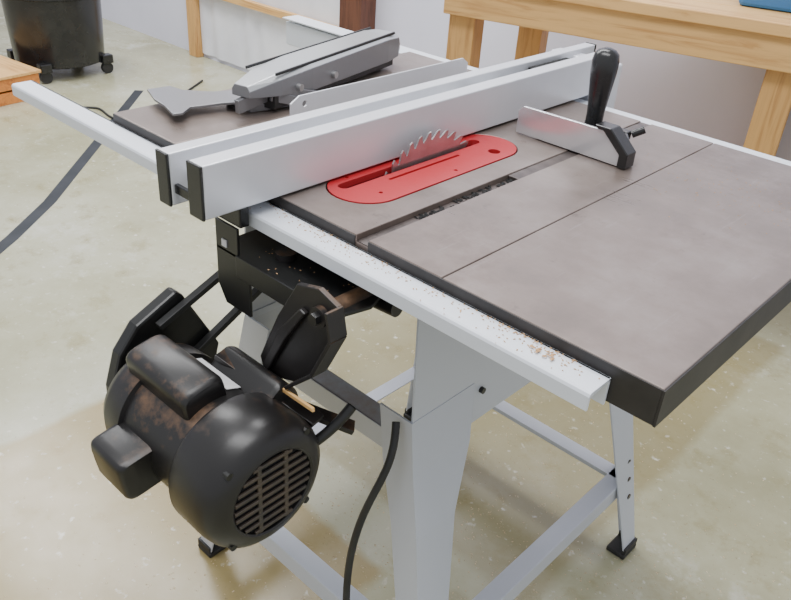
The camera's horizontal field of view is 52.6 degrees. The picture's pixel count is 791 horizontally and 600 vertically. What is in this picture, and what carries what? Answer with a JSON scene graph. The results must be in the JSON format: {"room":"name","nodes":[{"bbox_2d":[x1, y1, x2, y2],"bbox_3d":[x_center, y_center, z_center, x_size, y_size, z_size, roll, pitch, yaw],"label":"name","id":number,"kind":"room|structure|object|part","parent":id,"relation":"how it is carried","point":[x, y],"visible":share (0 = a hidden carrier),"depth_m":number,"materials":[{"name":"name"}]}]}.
{"room":"woodworking shop","nodes":[
{"label":"woodworking shop","id":0,"kind":"room"},
{"bbox_2d":[0,0,790,599],"bbox_3d":[-2.064,0.110,2.106,11.000,0.050,6.600,29,39,34],"label":"floor","id":1,"kind":"structure","parent":0,"point":[73,282],"depth_m":1.92,"materials":[{"name":"beige concrete"}]},
{"bbox_2d":[0,55,40,106],"bbox_3d":[-2.082,-1.078,3.883,0.620,0.135,0.420,24,36,29],"label":"wooden crate","id":2,"kind":"object","parent":1,"relation":"on","point":[12,71],"visible":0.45,"depth_m":3.80,"materials":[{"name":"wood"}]},
{"bbox_3d":[-2.078,-1.130,3.852,0.620,0.014,0.420,24,36,29],"label":"crate lid","id":3,"kind":"part","parent":2,"relation":"part of","materials":[{"name":"brown wood"}]},
{"bbox_2d":[1,0,113,83],"bbox_3d":[-1.774,-1.501,4.149,0.500,0.620,0.500,29,39,34],"label":"shop vacuum","id":4,"kind":"object","parent":1,"relation":"on","point":[47,36],"visible":0.91,"depth_m":4.04,"materials":[{"name":"black plastic"}]},
{"bbox_3d":[-2.028,-1.312,4.256,0.050,0.045,0.060,29,39,34],"label":"caster arm","id":5,"kind":"part","parent":4,"relation":"part of","materials":[{"name":"black plastic"}]},
{"bbox_3d":[-1.782,-1.178,4.064,0.050,0.045,0.060,29,39,34],"label":"caster arm","id":6,"kind":"part","parent":4,"relation":"part of","materials":[{"name":"black plastic"}]},
{"bbox_3d":[-1.549,-1.293,4.282,0.050,0.045,0.060,29,39,34],"label":"caster arm","id":7,"kind":"part","parent":4,"relation":"part of","materials":[{"name":"black plastic"}]},
{"bbox_2d":[0,90,142,253],"bbox_3d":[-1.300,-0.456,3.083,0.121,0.001,2.382,4,31,-1],"label":"tape","id":8,"kind":"object","parent":1,"relation":"on","point":[55,194],"visible":0.79,"depth_m":3.01,"materials":[{"name":"grey plastic"}]},
{"bbox_2d":[83,80,202,118],"bbox_3d":[-1.271,-0.978,3.936,0.809,0.010,0.507,-13,35,-26],"label":"extension cord","id":9,"kind":"object","parent":1,"relation":"on","point":[199,82],"visible":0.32,"depth_m":3.81,"materials":[{"name":"black rubber"}]},
{"bbox_2d":[4,344,783,599],"bbox_3d":[0.097,0.507,1.665,2.517,0.002,2.500,29,39,34],"label":"scattered sawdust","id":10,"kind":"object","parent":1,"relation":"on","point":[367,344],"visible":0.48,"depth_m":1.71},
{"bbox_2d":[12,15,790,599],"bbox_3d":[-0.128,0.143,1.336,1.540,0.932,1.248,29,39,34],"label":"saw","id":11,"kind":"object","parent":1,"relation":"on","point":[580,278],"depth_m":1.01,"materials":[{"name":"metal"}]},
{"bbox_3d":[-0.334,0.072,1.145,0.022,0.183,0.179,29,39,34],"label":"motor mount plate","id":12,"kind":"part","parent":11,"relation":"part of","materials":[{"name":"black metal"}]},
{"bbox_3d":[-0.274,0.161,1.062,0.180,0.168,0.168,29,39,34],"label":"motor","id":13,"kind":"part","parent":11,"relation":"part of","materials":[{"name":"black metal"}]},
{"bbox_3d":[-0.298,-0.336,1.312,0.193,0.004,0.136,-17,37,-31],"label":"splitter arm","id":14,"kind":"part","parent":11,"relation":"part of","materials":[{"name":"metal"}]},
{"bbox_3d":[-0.209,-0.042,1.038,0.068,0.120,0.004,29,39,34],"label":"bracket plate","id":15,"kind":"part","parent":11,"relation":"part of","materials":[{"name":"black metal"}]},
{"bbox_3d":[-0.274,0.239,1.475,0.181,0.580,0.148,14,32,15],"label":"leg","id":16,"kind":"part","parent":11,"relation":"part of","materials":[{"name":"white paint"}]},
{"bbox_2d":[234,449,309,534],"bbox_3d":[-0.147,0.231,0.964,0.004,0.108,0.115,29,39,34],"label":"vent","id":17,"kind":"object","parent":11,"relation":"attached to","point":[270,488],"depth_m":0.96,"materials":[{"name":"metal"}]},
{"bbox_3d":[-0.165,-0.398,1.393,0.540,0.073,0.176,-22,40,-37],"label":"blade guard","id":18,"kind":"part","parent":11,"relation":"part of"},
{"bbox_2d":[217,229,380,316],"bbox_3d":[-0.107,-0.043,1.014,0.243,0.005,0.114,29,39,34],"label":"bracket","id":19,"kind":"object","parent":11,"relation":"attached to","point":[266,260],"depth_m":0.99,"materials":[{"name":"black metal"}]},
{"bbox_3d":[-0.116,0.048,0.977,0.152,0.178,0.008,29,39,34],"label":"swing arm","id":20,"kind":"part","parent":11,"relation":"part of"},
{"bbox_3d":[-0.232,-0.142,1.073,1.162,0.020,0.038,29,39,34],"label":"rail","id":21,"kind":"part","parent":11,"relation":"part of","materials":[{"name":"metal"}]},
{"bbox_2d":[232,29,399,98],"bbox_3d":[-0.126,-0.419,1.414,0.076,0.050,0.451,20,35,24],"label":"hood","id":22,"kind":"object","parent":11,"relation":"attached to","point":[333,62],"depth_m":1.37,"materials":[{"name":"metal"}]},
{"bbox_3d":[-0.104,0.173,1.018,0.111,0.082,0.022,-6,33,-17],"label":"link rod","id":23,"kind":"part","parent":11,"relation":"part of","materials":[{"name":"black metal"}]},
{"bbox_3d":[-0.237,0.486,1.082,0.554,0.596,0.030,-16,37,-30],"label":"power cord","id":24,"kind":"part","parent":11,"relation":"part of","materials":[{"name":"black rubber"}]},
{"bbox_2d":[290,58,467,115],"bbox_3d":[-0.014,-0.358,1.360,0.003,0.049,0.428,29,39,34],"label":"plate","id":25,"kind":"object","parent":11,"relation":"on","point":[374,86],"visible":0.67,"depth_m":1.33,"materials":[{"name":"metal"}]},
{"bbox_2d":[155,42,621,227],"bbox_3d":[0.071,-0.272,1.266,0.140,0.132,0.961,29,39,34],"label":"fence","id":26,"kind":"object","parent":11,"relation":"on","point":[222,175],"visible":0.87,"depth_m":1.08,"materials":[{"name":"metal"}]},
{"bbox_3d":[0.078,0.067,1.802,0.148,0.580,0.175,-10,34,-22],"label":"leg","id":27,"kind":"part","parent":11,"relation":"part of","materials":[{"name":"white paint"}]},
{"bbox_3d":[0.045,-0.135,1.217,0.003,0.254,0.254,29,39,34],"label":"saw blade","id":28,"kind":"part","parent":11,"relation":"part of","materials":[{"name":"metal"}]},
{"bbox_3d":[0.064,0.424,1.212,0.148,0.580,0.184,-10,34,-22],"label":"leg","id":29,"kind":"part","parent":11,"relation":"part of","materials":[{"name":"white paint"}]},
{"bbox_3d":[0.301,-0.373,1.526,1.540,0.035,0.053,29,39,34],"label":"rail","id":30,"kind":"part","parent":11,"relation":"part of","materials":[{"name":"metal"}]},
{"bbox_2d":[508,47,648,180],"bbox_3d":[0.307,-0.296,1.211,0.360,0.156,0.185,-10,34,-21],"label":"gauge","id":31,"kind":"object","parent":11,"relation":"on","point":[596,138],"visible":0.99,"depth_m":1.21,"materials":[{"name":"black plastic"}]},
{"bbox_3d":[0.264,-0.255,1.225,0.185,0.046,0.006,29,39,34],"label":"plate","id":32,"kind":"part","parent":31,"relation":"part of","materials":[{"name":"silver metal"}]},
{"bbox_3d":[0.314,-0.327,1.226,0.041,0.118,0.041,29,39,34],"label":"handle","id":33,"kind":"part","parent":31,"relation":"part of","materials":[{"name":"black plastic"}]},
{"bbox_3d":[0.378,-0.262,1.247,0.024,0.020,0.012,8,31,6],"label":"stop knob","id":34,"kind":"part","parent":31,"relation":"part of","materials":[{"name":"black plastic"}]},
{"bbox_3d":[0.421,0.252,1.540,0.197,0.580,0.148,14,32,15],"label":"leg","id":35,"kind":"part","parent":11,"relation":"part of","materials":[{"name":"white paint"}]},
{"bbox_2d":[443,0,790,156],"bbox_3d":[1.079,-0.432,2.462,1.920,0.904,0.589,18,34,22],"label":"workbench","id":36,"kind":"object","parent":1,"relation":"on","point":[728,31],"visible":0.27,"depth_m":2.17,"materials":[{"name":"brown wood"}]},
{"bbox_3d":[0.202,-0.595,2.654,0.085,0.870,0.085,18,34,22],"label":"leg","id":37,"kind":"part","parent":36,"relation":"part of","materials":[{"name":"brown wood"}]},
{"bbox_3d":[0.468,-0.736,2.920,0.085,0.870,0.085,18,34,22],"label":"leg","id":38,"kind":"part","parent":36,"relation":"part of","materials":[{"name":"brown wood"}]},
{"bbox_2d":[739,0,790,12],"bbox_3d":[1.150,-0.860,2.165,0.420,0.140,0.300,18,34,22],"label":"storage bin","id":39,"kind":"object","parent":36,"relation":"on","point":[778,5],"visible":1,"depth_m":2.14,"materials":[{"name":"blue plastic"}]},
{"bbox_3d":[1.017,-0.326,2.310,0.085,0.870,0.085,18,34,22],"label":"leg","id":40,"kind":"part","parent":36,"relation":"part of","materials":[{"name":"brown wood"}]},
{"bbox_3d":[1.200,-0.494,2.611,0.085,0.870,0.085,18,34,22],"label":"leg","id":41,"kind":"part","parent":36,"relation":"part of","materials":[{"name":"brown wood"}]},
{"bbox_2d":[101,0,790,160],"bbox_3d":[0.012,-2.033,3.269,11.000,2.664,0.100,29,39,34],"label":"wall","id":42,"kind":"structure","parent":0,"point":[714,99],"depth_m":2.92,"materials":[{"name":"grey paint"}]},
{"bbox_2d":[186,0,203,56],"bbox_3d":[-1.097,-2.495,4.090,0.080,2.464,0.048,29,39,34],"label":"trim","id":43,"kind":"structure","parent":42,"relation":"attached to","point":[192,6],"depth_m":4.62,"materials":[{"name":"brown wood"}]},
{"bbox_2d":[199,0,339,70],"bbox_3d":[-0.626,-2.019,3.860,1.230,1.900,0.016,29,39,34],"label":"plastic sheet","id":44,"kind":"object","parent":42,"relation":"attached to","point":[238,35],"visible":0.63,"depth_m":4.34,"materials":[{"name":"white plastic"}]},
{"bbox_2d":[223,0,338,26],"bbox_3d":[-0.678,-1.508,4.142,1.230,0.035,0.030,29,39,34],"label":"trim","id":45,"kind":"structure","parent":42,"relation":"attached to","point":[250,4],"depth_m":4.12,"materials":[{"name":"brown wood"}]},
{"bbox_2d":[339,0,375,31],"bbox_3d":[-0.129,-1.948,3.306,0.140,2.464,0.098,29,39,34],"label":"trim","id":46,"kind":"structure","parent":42,"relation":"attached to","point":[354,15],"depth_m":3.65,"materials":[{"name":"brown wood"}]}
]}

